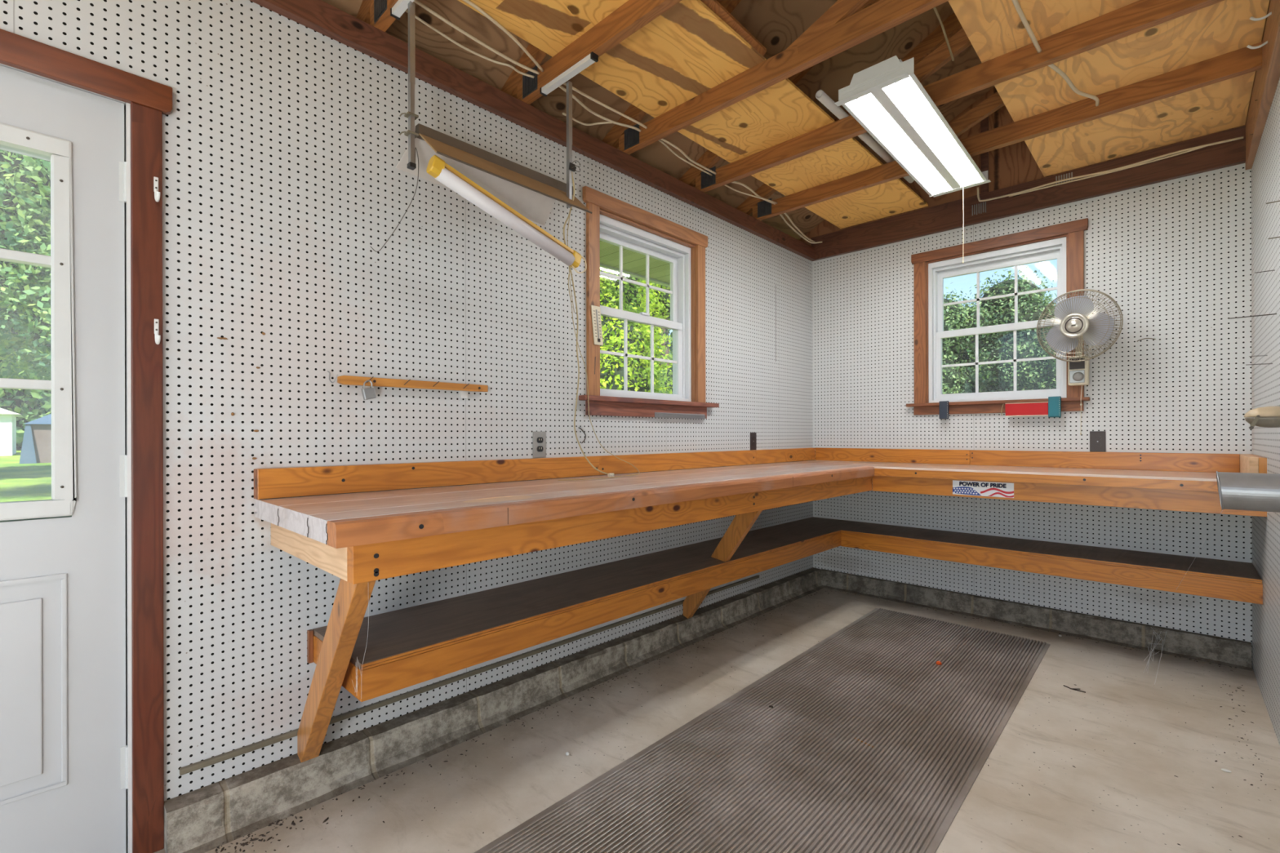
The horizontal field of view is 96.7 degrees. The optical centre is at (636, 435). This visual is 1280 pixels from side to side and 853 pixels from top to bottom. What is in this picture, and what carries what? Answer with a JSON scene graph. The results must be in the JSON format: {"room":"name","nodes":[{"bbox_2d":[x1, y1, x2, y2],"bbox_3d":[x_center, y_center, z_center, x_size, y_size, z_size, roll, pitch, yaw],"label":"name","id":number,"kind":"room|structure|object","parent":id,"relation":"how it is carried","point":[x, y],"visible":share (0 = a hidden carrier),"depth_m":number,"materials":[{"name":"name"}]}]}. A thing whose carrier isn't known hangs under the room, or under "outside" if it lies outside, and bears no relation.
{"room":"workshop","nodes":[
{"label":"workshop","id":0,"kind":"room"},
{"bbox_2d":[0,0,813,800],"bbox_3d":[-0.764,-0.137,2.277,0.120,2.575,6.000,0,0,44],"label":"wall","id":1,"kind":"structure","parent":0,"point":[283,146],"depth_m":1.91,"materials":[{"name":"wood"}]},
{"bbox_2d":[0,65,128,852],"bbox_3d":[-1.692,0.120,1.263,0.058,2.045,0.850,0,0,44],"label":"door","id":2,"kind":"structure","parent":1,"relation":"in","point":[64,750],"depth_m":1.47,"materials":[{"name":"white paint"}]},
{"bbox_2d":[0,62,132,852],"bbox_3d":[-1.714,0.121,1.286,0.124,2.064,0.852,0,0,44],"label":"trim","id":3,"kind":"structure","parent":1,"relation":"attached to","point":[127,117],"depth_m":1.55,"materials":[{"name":"white wood"}]},
{"bbox_2d":[0,28,172,115],"bbox_3d":[-1.670,-0.938,1.231,0.024,0.075,1.038,0,0,44],"label":"trim","id":4,"kind":"structure","parent":1,"relation":"attached to","point":[18,51],"depth_m":1.47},
{"bbox_2d":[124,105,127,852],"bbox_3d":[-1.702,0.120,1.272,0.020,2.066,0.849,0,0,44],"label":"trim","id":5,"kind":"structure","parent":1,"relation":"attached to","point":[124,105],"depth_m":1.56,"materials":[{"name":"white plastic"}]},
{"bbox_2d":[129,102,164,852],"bbox_3d":[-1.348,0.125,1.568,0.020,2.053,0.066,0,0,44],"label":"trim","id":6,"kind":"structure","parent":1,"relation":"attached to","point":[146,122],"depth_m":1.56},
{"bbox_2d":[153,177,159,201],"bbox_3d":[-1.318,-0.677,1.565,0.034,0.072,0.010,0,0,38],"label":"coat hook","id":7,"kind":"object","parent":1,"relation":"attached to","point":[157,194],"visible":1,"depth_m":1.57,"materials":[{"name":"white metal"}]},
{"bbox_2d":[154,319,160,344],"bbox_3d":[-1.317,-0.285,1.565,0.034,0.072,0.010,0,0,38],"label":"coat hook","id":8,"kind":"object","parent":1,"relation":"attached to","point":[157,338],"visible":1,"depth_m":1.57,"materials":[{"name":"white metal"}]},
{"bbox_2d":[337,375,488,398],"bbox_3d":[-0.803,-0.175,2.110,0.056,0.056,0.564,0,0,44],"label":"wood strip","id":9,"kind":"object","parent":1,"relation":"attached to","point":[463,388],"visible":1,"depth_m":2.08,"materials":[{"name":"wood"}]},
{"bbox_2d":[360,380,376,399],"bbox_3d":[-0.922,-0.155,1.956,0.018,0.070,0.046,0,0,44],"label":"padlock","id":10,"kind":"object","parent":9,"relation":"hanging from","point":[367,393],"visible":1,"depth_m":1.95,"materials":[{"name":"metal"}]},
{"bbox_2d":[254,456,599,499],"bbox_3d":[-0.681,0.149,2.249,0.038,0.093,1.402,0,0,44],"label":"backsplash","id":11,"kind":"structure","parent":1,"relation":"attached to","point":[273,482],"depth_m":2.07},
{"bbox_2d":[179,575,759,775],"bbox_3d":[-0.243,0.953,2.719,0.016,0.020,3.050,0,0,44],"label":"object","id":12,"kind":"object","parent":1,"relation":"attached to","point":[202,764],"visible":1,"depth_m":2.13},
{"bbox_2d":[164,567,823,852],"bbox_3d":[0.058,1.087,2.958,0.120,0.123,3.883,0,0,44],"label":"block curb","id":13,"kind":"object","parent":1,"relation":"attached to","point":[199,820],"depth_m":2.07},
{"bbox_2d":[249,0,815,261],"bbox_3d":[-0.711,-1.381,2.223,0.034,0.088,6.000,0,0,44],"label":"wooden beam","id":14,"kind":"structure","parent":1,"relation":"attached to","point":[320,16],"depth_m":2.34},
{"bbox_2d":[533,431,546,457],"bbox_3d":[-0.432,0.041,2.529,0.009,0.116,0.070,0,0,44],"label":"wall outlet","id":15,"kind":"object","parent":1,"relation":"attached to","point":[539,437],"visible":1,"depth_m":2.53,"materials":[{"name":"grey plastic"}]},
{"bbox_2d":[578,186,719,418],"bbox_3d":[0.057,-0.640,3.110,0.194,1.087,1.060,0,0,44],"label":"window","id":16,"kind":"structure","parent":1,"relation":"in","point":[656,237],"depth_m":3.12,"materials":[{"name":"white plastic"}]},
{"bbox_2d":[591,305,603,345],"bbox_3d":[-0.192,-0.529,2.749,0.011,0.186,0.076,0,0,44],"label":"thermometer","id":17,"kind":"object","parent":16,"relation":"attached to","point":[595,310],"visible":1,"depth_m":2.74,"materials":[{"name":"beige plastic"}]},
{"bbox_2d":[654,412,706,418],"bbox_3d":[0.254,-0.109,3.206,0.020,0.028,0.440,0,0,44],"label":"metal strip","id":18,"kind":"object","parent":16,"relation":"attached to","point":[658,415],"visible":1,"depth_m":3.20,"materials":[{"name":"metal"}]},
{"bbox_2d":[595,449,755,475],"bbox_3d":[0.288,0.146,3.258,0.038,0.093,1.393,0,0,44],"label":"backsplash","id":19,"kind":"structure","parent":1,"relation":"attached to","point":[662,461],"depth_m":3.13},
{"bbox_2d":[750,432,756,449],"bbox_3d":[0.773,0.040,3.784,0.009,0.116,0.070,0,0,44],"label":"wall outlet","id":20,"kind":"object","parent":1,"relation":"attached to","point":[753,435],"visible":0.98,"depth_m":3.78,"materials":[{"name":"brown plastic"}]},
{"bbox_2d":[775,284,776,361],"bbox_3d":[0.974,-0.784,3.995,0.002,0.540,0.004,0,0,44],"label":"chalk line","id":21,"kind":"object","parent":1,"relation":"hanging from","point":[775,285],"visible":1,"depth_m":4.00,"materials":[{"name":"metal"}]},
{"bbox_2d":[755,448,815,463],"bbox_3d":[1.058,0.144,4.059,0.038,0.093,0.829,0,0,44],"label":"backsplash","id":22,"kind":"structure","parent":1,"relation":"attached to","point":[771,455],"depth_m":4.01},
{"bbox_2d":[600,240,670,284],"bbox_3d":[-0.969,-1.117,2.542,0.540,0.010,6.900,0,0,44],"label":"ceiling","id":23,"kind":"structure","parent":0,"point":[633,262],"depth_m":3.67,"materials":[{"name":"plastic"}]},
{"bbox_2d":[600,263,670,287],"bbox_3d":[-1.178,-1.184,2.743,0.040,0.170,6.900,0,0,44],"label":"trim","id":24,"kind":"structure","parent":23,"relation":"attached to","point":[602,266],"depth_m":3.94,"materials":[{"name":"white wood"}]},
{"bbox_2d":[321,0,994,239],"bbox_3d":[1.293,-2.098,0.365,7.000,1.710,7.100,0,0,44],"label":"ceiling","id":25,"kind":"structure","parent":0,"point":[775,24],"depth_m":2.78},
{"bbox_2d":[933,7,954,61],"bbox_3d":[1.176,-1.564,2.192,0.008,0.027,0.432,0,0,39],"label":"string","id":26,"kind":"object","parent":25,"relation":"hanging from","point":[935,8],"visible":1,"depth_m":2.22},
{"bbox_3d":[0.626,-2.144,-0.329,6.100,1.554,0.042,0,0,44],"label":"roof truss","id":27,"kind":"object","parent":25,"relation":"attached to","visible":0},
{"bbox_2d":[457,0,628,57],"bbox_3d":[-0.947,-1.519,1.205,0.614,0.012,2.405,0,0,44],"label":"plywood panel","id":28,"kind":"object","parent":27,"relation":"on","point":[550,26],"visible":1,"depth_m":2.06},
{"bbox_2d":[154,587,1279,852],"bbox_3d":[0.225,1.209,1.442,2.740,0.120,6.160,0,0,44],"label":"floor","id":29,"kind":"structure","parent":0,"point":[469,801],"depth_m":2.02,"materials":[{"name":"concrete"}]},
{"bbox_2d":[215,588,1275,852],"bbox_3d":[0.825,1.142,2.149,2.263,0.010,3.888,0,0,44],"label":"debris","id":30,"kind":"object","parent":29,"relation":"on","point":[300,817],"visible":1,"depth_m":1.86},
{"bbox_2d":[474,608,1050,852],"bbox_3d":[0.318,1.143,1.714,1.014,0.010,4.682,0,0,44],"label":"floor mat","id":31,"kind":"object","parent":29,"relation":"on","point":[931,728],"visible":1,"depth_m":2.00,"materials":[{"name":"rubber"}]},
{"bbox_2d":[1143,630,1166,684],"bbox_3d":[2.550,1.077,2.805,0.548,0.121,0.061,0,0,-45],"label":"cobweb","id":32,"kind":"object","parent":29,"relation":"on","point":[1153,630],"visible":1,"depth_m":2.82},
{"bbox_2d":[253,447,1266,762],"bbox_3d":[0.925,0.561,2.275,2.318,0.927,3.667,0,0,44],"label":"workbench","id":33,"kind":"object","parent":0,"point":[361,525],"visible":0.91,"depth_m":2.33,"materials":[{"name":"brown wood"}]},
{"bbox_2d":[351,634,368,692],"bbox_3d":[-0.716,0.541,1.488,0.018,0.380,0.306,0,0,-33],"label":"cobweb","id":34,"kind":"object","parent":33,"relation":"attached to","point":[357,683],"visible":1,"depth_m":1.58},
{"bbox_2d":[312,516,1261,669],"bbox_3d":[0.979,0.641,2.335,2.308,0.017,3.501,0,0,44],"label":"shelf","id":35,"kind":"object","parent":33,"relation":"attached to","point":[400,637],"depth_m":2.57,"materials":[{"name":"wood"}]},
{"bbox_2d":[952,480,1013,497],"bbox_3d":[1.866,0.290,3.078,0.290,0.078,0.001,0,0,44],"label":"sticker","id":36,"kind":"object","parent":33,"relation":"attached to","point":[959,487],"visible":1,"depth_m":3.07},
{"bbox_2d":[799,0,1271,665],"bbox_3d":[3.338,-0.894,2.578,5.620,4.070,0.120,0,0,44],"label":"wall","id":37,"kind":"structure","parent":0,"point":[1174,255],"depth_m":3.21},
{"bbox_2d":[815,447,969,464],"bbox_3d":[1.751,0.142,3.996,1.046,0.094,0.038,0,0,44],"label":"backsplash","id":38,"kind":"structure","parent":37,"relation":"attached to","point":[868,455],"depth_m":3.93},
{"bbox_2d":[972,201,986,215],"bbox_3d":[2.151,-1.424,3.583,0.078,0.065,0.004,0,0,44],"label":"plate","id":39,"kind":"object","parent":37,"relation":"attached to","point":[985,202],"visible":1,"depth_m":3.58,"materials":[{"name":"metal"}]},
{"bbox_2d":[906,217,1089,414],"bbox_3d":[2.246,-0.683,3.603,0.984,1.091,0.175,0,0,44],"label":"window","id":40,"kind":"structure","parent":37,"relation":"in","point":[1064,242],"depth_m":3.61,"materials":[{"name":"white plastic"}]},
{"bbox_2d":[938,400,948,419],"bbox_3d":[1.998,-0.164,3.707,0.054,0.118,0.020,0,0,44],"label":"holster","id":41,"kind":"object","parent":40,"relation":"hanging from","point":[943,405],"visible":1,"depth_m":3.70,"materials":[{"name":"grey plastic"}]},
{"bbox_2d":[1004,401,1048,416],"bbox_3d":[2.321,-0.154,3.395,0.213,0.080,0.019,0,0,44],"label":"strip","id":42,"kind":"object","parent":40,"relation":"hanging from","point":[1021,409],"visible":1,"depth_m":3.38,"materials":[{"name":"plastic"}]},
{"bbox_2d":[1048,395,1061,417],"bbox_3d":[2.420,-0.164,3.300,0.058,0.122,0.022,0,0,44],"label":"holster","id":43,"kind":"object","parent":40,"relation":"hanging from","point":[1054,402],"visible":1,"depth_m":3.29,"materials":[{"name":"teal plastic"}]},
{"bbox_2d":[811,115,1245,248],"bbox_3d":[3.305,-1.731,2.531,5.400,0.595,0.050,0,0,44],"label":"trim","id":44,"kind":"structure","parent":37,"relation":"attached to","point":[967,202],"depth_m":3.50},
{"bbox_2d":[814,139,1245,260],"bbox_3d":[2.180,-1.395,3.582,2.253,0.103,0.034,0,0,44],"label":"wooden beam","id":45,"kind":"structure","parent":37,"relation":"attached to","point":[1231,154],"depth_m":3.31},
{"bbox_2d":[820,568,1252,671],"bbox_3d":[2.196,1.082,3.555,2.235,0.123,0.060,0,0,44],"label":"block curb","id":46,"kind":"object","parent":37,"relation":"attached to","point":[1225,651],"depth_m":3.31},
{"bbox_2d":[1055,172,1072,184],"bbox_3d":[2.471,-1.482,3.295,0.078,0.054,0.004,0,0,44],"label":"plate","id":47,"kind":"object","parent":37,"relation":"attached to","point":[1071,172],"visible":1,"depth_m":3.29,"materials":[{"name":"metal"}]},
{"bbox_2d":[1036,288,1123,435],"bbox_3d":[2.443,-0.395,3.146,0.381,0.788,0.262,0,0,44],"label":"wall fan","id":48,"kind":"object","parent":37,"relation":"attached to","point":[1075,326],"visible":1,"depth_m":3.09,"materials":[{"name":"beige plastic"}]},
{"bbox_2d":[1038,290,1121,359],"bbox_3d":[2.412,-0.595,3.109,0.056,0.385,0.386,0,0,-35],"label":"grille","id":49,"kind":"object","parent":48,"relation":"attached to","point":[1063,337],"depth_m":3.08,"materials":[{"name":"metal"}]},
{"bbox_2d":[1037,289,1122,361],"bbox_3d":[2.389,-0.595,3.090,0.379,0.386,0.107,0,0,44],"label":"grille","id":50,"kind":"object","parent":48,"relation":"attached to","point":[1097,329],"depth_m":3.07,"materials":[{"name":"metal"}]},
{"bbox_2d":[1089,431,1106,452],"bbox_3d":[2.593,0.036,3.206,0.070,0.116,0.009,0,0,44],"label":"wall outlet","id":51,"kind":"object","parent":37,"relation":"attached to","point":[1097,438],"visible":1,"depth_m":3.20,"materials":[{"name":"brown plastic"}]},
{"bbox_2d":[969,449,1239,472],"bbox_3d":[2.554,0.141,3.225,1.179,0.094,0.038,0,0,44],"label":"backsplash","id":52,"kind":"structure","parent":37,"relation":"attached to","point":[1183,462],"depth_m":3.13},
{"bbox_2d":[1008,146,1206,196],"bbox_3d":[2.571,-1.456,3.173,0.850,0.022,0.009,0,0,44],"label":"cable","id":53,"kind":"object","parent":37,"relation":"attached to","point":[1190,150],"visible":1,"depth_m":3.13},
{"bbox_2d":[977,136,1244,201],"bbox_3d":[2.555,-1.505,3.186,1.151,0.106,0.015,0,0,44],"label":"cable","id":54,"kind":"object","parent":37,"relation":"attached to","point":[1242,137],"visible":1,"depth_m":3.13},
{"bbox_2d":[1251,78,1279,745],"bbox_3d":[1.057,-0.183,0.611,0.120,2.660,6.122,0,0,43],"label":"wall","id":55,"kind":"structure","parent":0,"point":[1265,169],"depth_m":2.36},
{"bbox_2d":[1215,471,1279,512],"bbox_3d":[2.141,0.197,1.984,0.173,0.137,0.137,0,0,44],"label":"duct","id":56,"kind":"object","parent":55,"relation":"attached to","point":[1250,491],"visible":1,"depth_m":1.95,"materials":[{"name":"metal"}]},
{"bbox_2d":[1239,453,1258,473],"bbox_3d":[2.794,0.141,2.604,0.026,0.094,0.600,0,0,44],"label":"backsplash","id":57,"kind":"structure","parent":55,"relation":"attached to","point":[1248,464],"depth_m":2.43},
{"bbox_2d":[1246,40,1267,48],"bbox_3d":[2.259,-1.420,2.074,0.055,0.023,0.008,0,0,44],"label":"hook","id":58,"kind":"object","parent":55,"relation":"attached to","point":[1266,42],"visible":1,"depth_m":2.07,"materials":[{"name":"white plastic"}]},
{"bbox_2d":[1247,453,1266,473],"bbox_3d":[2.813,0.141,2.586,0.026,0.094,0.600,0,0,44],"label":"backsplash","id":59,"kind":"structure","parent":55,"relation":"attached to","point":[1262,460],"depth_m":2.37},
{"bbox_2d":[1249,11,1271,21],"bbox_3d":[2.169,-1.455,1.980,0.055,0.023,0.008,0,0,44],"label":"hook","id":60,"kind":"object","parent":55,"relation":"attached to","point":[1251,18],"visible":1,"depth_m":1.98,"materials":[{"name":"white plastic"}]},
{"bbox_2d":[1244,406,1279,429],"bbox_3d":[2.161,-0.060,1.956,0.105,0.079,0.084,0,0,44],"label":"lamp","id":61,"kind":"object","parent":55,"relation":"attached to","point":[1265,416],"visible":1,"depth_m":1.94,"materials":[{"name":"metal"}]},
{"bbox_2d":[1245,0,1279,169],"bbox_3d":[1.143,-1.404,0.849,0.038,0.207,5.388,0,0,44],"label":"trim","id":62,"kind":"structure","parent":55,"relation":"attached to","point":[1267,78],"depth_m":2.19,"materials":[{"name":"brown wood"}]},
{"label":"outside","id":63,"kind":"structure","parent":0,"visible":0},
{"bbox_2d":[0,449,52,502],"bbox_3d":[-13.342,1.354,32.397,180.000,0.110,140.000,0,0,44],"label":"lawn","id":64,"kind":"structure","parent":63,"point":[19,482],"depth_m":16.61,"materials":[{"name":"green plant"}]},
{"bbox_2d":[0,408,23,455],"bbox_3d":[-46.562,-0.805,38.240,8.800,4.340,7.200,0,0,44],"label":"garage","id":65,"kind":"structure","parent":64,"relation":"on","point":[7,418],"depth_m":37.64,"materials":[{"name":"white"}]},
{"bbox_2d":[0,149,51,406],"bbox_3d":[-12.125,-3.350,12.414,7.887,9.445,7.981,0,0,-32],"label":"tree","id":66,"kind":"object","parent":64,"relation":"on","point":[24,180],"visible":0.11,"depth_m":10.50,"materials":[{"name":"green plant"}]},
{"bbox_2d":[0,349,51,450],"bbox_3d":[-58.403,-5.111,53.148,17.679,18.481,19.156,0,0,44],"label":"tree","id":67,"kind":"object","parent":64,"relation":"on","point":[15,400],"visible":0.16,"depth_m":51.18,"materials":[{"name":"green plant"}]},
{"bbox_2d":[0,342,51,390],"bbox_3d":[-21.606,-4.518,15.262,10.614,11.813,9.841,0,0,19],"label":"tree","id":68,"kind":"object","parent":64,"relation":"on","point":[15,376],"visible":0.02,"depth_m":16.48,"materials":[{"name":"green plant"}]},
{"bbox_2d":[19,413,51,463],"bbox_3d":[-28.842,-0.112,29.258,3.860,2.890,3.860,0,0,44],"label":"shed","id":69,"kind":"object","parent":64,"relation":"on","point":[36,448],"visible":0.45,"depth_m":27.19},
{"bbox_2d":[30,390,51,421],"bbox_3d":[-32.378,-4.695,39.690,14.069,15.368,15.120,0,0,24],"label":"tree","id":70,"kind":"object","parent":64,"relation":"on","point":[47,406],"visible":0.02,"depth_m":37.11,"materials":[{"name":"green plant"}]},
{"bbox_2d":[600,267,672,394],"bbox_3d":[-0.637,-0.904,8.243,3.381,4.511,3.227,0,0,-43],"label":"tree","id":71,"kind":"object","parent":64,"relation":"on","point":[611,366],"visible":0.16,"depth_m":7.50,"materials":[{"name":"green plant"}]},
{"bbox_2d":[633,282,672,394],"bbox_3d":[0.638,-1.241,11.520,3.667,5.174,3.674,0,0,1],"label":"tree","id":72,"kind":"object","parent":64,"relation":"on","point":[664,313],"visible":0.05,"depth_m":10.78,"materials":[{"name":"green plant"}]},
{"bbox_2d":[942,282,995,394],"bbox_3d":[5.974,-0.639,11.171,2.900,4.356,2.503,0,0,-43],"label":"evergreen tree","id":73,"kind":"object","parent":64,"relation":"on","point":[955,380],"visible":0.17,"depth_m":10.44,"materials":[{"name":"green plant"}]},
{"bbox_2d":[964,342,990,389],"bbox_3d":[14.530,-1.418,28.366,10.426,10.003,8.842,0,0,-32],"label":"tree","id":74,"kind":"object","parent":64,"relation":"on","point":[987,376],"visible":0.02,"depth_m":25.29,"materials":[{"name":"green plant"}]},
{"bbox_2d":[964,266,1057,392],"bbox_3d":[7.359,-0.681,10.576,2.442,4.985,2.690,0,0,35],"label":"evergreen tree","id":75,"kind":"object","parent":64,"relation":"on","point":[1030,376],"visible":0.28,"depth_m":10.15,"materials":[{"name":"green plant"}]},
{"bbox_2d":[1026,302,1056,374],"bbox_3d":[7.756,-0.697,9.388,2.676,4.460,2.608,0,0,-28],"label":"evergreen tree","id":76,"kind":"object","parent":64,"relation":"on","point":[1053,363],"visible":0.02,"depth_m":9.77,"materials":[{"name":"green plant"}]},
{"bbox_3d":[3.186,-0.186,-1.435,0.120,2.660,6.120,0,0,44],"label":"wall","id":77,"kind":"structure","parent":0,"visible":0},
{"bbox_2d":[355,0,398,31],"bbox_3d":[1.052,-2.145,0.114,6.100,1.554,0.042,0,0,44],"label":"roof truss","id":78,"kind":"object","parent":77,"relation":"on","point":[376,13],"visible":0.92,"depth_m":1.97,"materials":[{"name":"brown wood"}]},
{"bbox_2d":[390,0,414,20],"bbox_3d":[-0.702,-1.414,1.805,0.313,0.023,0.030,0,0,44],"label":"track","id":79,"kind":"object","parent":78,"relation":"attached to","point":[400,6],"visible":1,"depth_m":1.88,"materials":[{"name":"white metal"}]},
{"bbox_2d":[399,0,418,170],"bbox_3d":[-0.741,-1.137,1.849,0.032,0.536,0.051,0,0,44],"label":"rail","id":80,"kind":"object","parent":79,"relation":"hanging from","point":[411,115],"visible":1,"depth_m":1.85,"materials":[{"name":"metal"}]},
{"bbox_2d":[370,147,418,252],"bbox_3d":[-0.814,-0.792,1.931,0.214,0.317,0.042,0,0,26],"label":"cord","id":81,"kind":"object","parent":80,"relation":"hanging from","point":[415,148],"visible":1,"depth_m":1.93,"materials":[{"name":"plastic"}]},
{"bbox_2d":[395,123,592,225],"bbox_3d":[-0.506,-0.956,2.127,0.246,0.132,0.687,0,0,44],"label":"hood","id":82,"kind":"object","parent":80,"relation":"hanging from","point":[531,193],"visible":0.83,"depth_m":2.09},
{"bbox_2d":[426,155,586,273],"bbox_3d":[-0.442,-0.785,2.093,0.048,0.258,0.678,0,0,44],"label":"fluorescent light","id":83,"kind":"object","parent":82,"relation":"hanging from","point":[437,167],"visible":1,"depth_m":2.03,"materials":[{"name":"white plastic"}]},
{"bbox_2d":[558,266,639,480],"bbox_3d":[-0.191,-0.264,2.601,0.182,0.916,0.600,0,0,27],"label":"cord","id":84,"kind":"object","parent":83,"relation":"hanging from","point":[571,267],"visible":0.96,"depth_m":2.64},
{"bbox_2d":[413,0,539,75],"bbox_3d":[-0.600,-1.485,2.131,0.030,0.011,0.575,0,0,42],"label":"cable","id":85,"kind":"object","parent":78,"relation":"attached to","point":[416,2],"visible":1,"depth_m":2.13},
{"bbox_2d":[500,0,681,104],"bbox_3d":[1.478,-2.146,0.558,6.100,1.554,0.042,0,0,44],"label":"roof truss","id":86,"kind":"object","parent":77,"relation":"on","point":[632,15],"visible":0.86,"depth_m":2.14,"materials":[{"name":"brown wood"}]},
{"bbox_2d":[405,9,534,78],"bbox_3d":[-0.643,-1.484,2.174,0.048,0.012,0.575,0,0,45],"label":"cable","id":87,"kind":"object","parent":86,"relation":"attached to","point":[406,11],"visible":0.88,"depth_m":2.20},
{"bbox_2d":[462,0,543,71],"bbox_3d":[-0.524,-1.480,2.064,0.051,0.022,0.587,0,0,33],"label":"cable","id":88,"kind":"object","parent":86,"relation":"attached to","point":[468,2],"visible":1,"depth_m":2.09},
{"bbox_2d":[539,51,598,96],"bbox_3d":[-0.272,-1.415,2.239,0.322,0.023,0.030,0,0,44],"label":"track","id":89,"kind":"object","parent":86,"relation":"attached to","point":[590,59],"visible":1,"depth_m":2.22,"materials":[{"name":"white metal"}]},
{"bbox_2d":[566,80,572,208],"bbox_3d":[-0.271,-1.159,2.272,0.018,0.496,0.017,0,0,44],"label":"rail","id":90,"kind":"object","parent":89,"relation":"hanging from","point":[569,84],"visible":1,"depth_m":2.27,"materials":[{"name":"metal"}]},
{"bbox_2d":[567,214,574,312],"bbox_3d":[-0.282,-0.736,2.421,0.022,0.372,0.286,0,0,-4],"label":"cord","id":91,"kind":"object","parent":90,"relation":"hanging from","point":[570,215],"visible":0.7,"depth_m":2.43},
{"bbox_2d":[568,160,580,172],"bbox_3d":[-0.246,-1.067,2.261,0.040,0.039,0.034,0,0,44],"label":"binder clip","id":92,"kind":"object","parent":90,"relation":"attached to","point":[571,166],"visible":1,"depth_m":2.26,"materials":[{"name":"black metal"}]},
{"bbox_2d":[563,172,614,476],"bbox_3d":[-0.197,-0.435,2.445,0.190,1.252,0.384,0,0,0],"label":"power cord","id":93,"kind":"object","parent":90,"relation":"hanging from","point":[573,183],"visible":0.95,"depth_m":2.60,"materials":[{"name":"beige plastic"}]},
{"bbox_2d":[601,0,948,154],"bbox_3d":[1.900,-2.148,0.998,6.100,1.554,0.042,0,0,44],"label":"roof truss","id":94,"kind":"object","parent":77,"relation":"on","point":[837,29],"visible":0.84,"depth_m":2.24,"materials":[{"name":"brown wood"}]},
{"bbox_2d":[562,112,612,125],"bbox_3d":[-0.235,-1.467,2.651,0.256,0.041,0.047,0,0,-31],"label":"cable","id":95,"kind":"object","parent":94,"relation":"attached to","point":[563,113],"visible":0.91,"depth_m":2.67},
{"bbox_2d":[558,85,640,132],"bbox_3d":[-0.193,-1.486,2.591,0.070,0.011,0.566,0,0,44],"label":"cable","id":96,"kind":"object","parent":94,"relation":"attached to","point":[562,87],"visible":0.87,"depth_m":2.65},
{"bbox_2d":[563,82,647,128],"bbox_3d":[-0.155,-1.486,2.556,0.566,0.011,0.017,0,0,-45],"label":"cable","id":97,"kind":"object","parent":94,"relation":"attached to","point":[564,83],"visible":0.84,"depth_m":2.57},
{"bbox_2d":[679,0,1224,192],"bbox_3d":[2.337,-2.149,1.452,6.100,1.554,0.042,0,0,44],"label":"roof truss","id":98,"kind":"object","parent":77,"relation":"on","point":[1140,15],"visible":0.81,"depth_m":2.36,"materials":[{"name":"brown wood"}]},
{"bbox_2d":[658,139,712,175],"bbox_3d":[0.236,-1.483,3.038,0.027,0.020,0.588,0,0,39],"label":"cable","id":99,"kind":"object","parent":98,"relation":"attached to","point":[660,140],"visible":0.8,"depth_m":3.05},
{"bbox_2d":[660,138,716,174],"bbox_3d":[0.254,-1.490,3.021,0.032,0.017,0.588,0,0,39],"label":"cable","id":100,"kind":"object","parent":98,"relation":"attached to","point":[663,140],"visible":0.77,"depth_m":3.04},
{"bbox_2d":[579,0,928,228],"bbox_3d":[0.807,-1.542,3.028,0.616,0.048,2.645,0,0,44],"label":"plywood panel","id":101,"kind":"object","parent":98,"relation":"on","point":[687,51],"depth_m":2.59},
{"bbox_2d":[815,89,914,182],"bbox_3d":[1.237,-1.538,3.000,0.038,0.038,1.200,0,0,44],"label":"pipe","id":102,"kind":"object","parent":98,"relation":"on","point":[820,95],"visible":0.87,"depth_m":2.90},
{"bbox_2d":[1011,0,1041,53],"bbox_3d":[1.334,-1.490,1.987,0.585,0.046,0.014,0,0,-43],"label":"cable","id":103,"kind":"object","parent":98,"relation":"attached to","point":[1018,8],"visible":1,"depth_m":2.05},
{"bbox_2d":[1047,63,1099,106],"bbox_3d":[1.819,-1.465,2.378,0.580,0.035,0.036,0,0,-34],"label":"cable","id":104,"kind":"object","parent":98,"relation":"attached to","point":[1052,66],"visible":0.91,"depth_m":2.38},
{"bbox_2d":[948,0,1269,177],"bbox_3d":[1.834,-1.526,2.183,0.810,0.012,2.470,0,0,44],"label":"plywood panel","id":105,"kind":"object","parent":98,"relation":"on","point":[994,28],"visible":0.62,"depth_m":2.36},
{"bbox_2d":[736,12,1262,220],"bbox_3d":[2.760,-2.150,1.892,6.100,1.554,0.042,0,0,44],"label":"roof truss","id":106,"kind":"object","parent":77,"relation":"on","point":[1244,60],"visible":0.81,"depth_m":2.77,"materials":[{"name":"brown wood"}]},
{"bbox_2d":[724,184,777,204],"bbox_3d":[0.664,-1.483,3.489,0.574,0.021,0.044,0,0,-36],"label":"cable","id":107,"kind":"object","parent":106,"relation":"attached to","point":[729,187],"visible":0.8,"depth_m":3.51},
{"bbox_2d":[731,181,775,204],"bbox_3d":[0.688,-1.491,3.463,0.567,0.017,0.043,0,0,-43],"label":"cable","id":108,"kind":"object","parent":106,"relation":"attached to","point":[735,182],"visible":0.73,"depth_m":3.45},
{"bbox_2d":[783,213,815,242],"bbox_3d":[1.121,-1.477,4.019,0.034,0.037,0.758,0,0,35],"label":"cable","id":109,"kind":"object","parent":106,"relation":"attached to","point":[785,214],"visible":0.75,"depth_m":4.07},
{"bbox_2d":[779,213,822,244],"bbox_3d":[1.118,-1.471,4.035,0.073,0.051,0.770,0,0,42],"label":"cable","id":110,"kind":"object","parent":106,"relation":"attached to","point":[780,215],"visible":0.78,"depth_m":4.12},
{"bbox_2d":[834,55,991,263],"bbox_3d":[1.335,-1.174,2.657,0.315,0.520,1.266,0,0,44],"label":"fluorescent fixture","id":111,"kind":"object","parent":106,"relation":"attached to","point":[886,98],"depth_m":2.50,"materials":[{"name":"white metal"}]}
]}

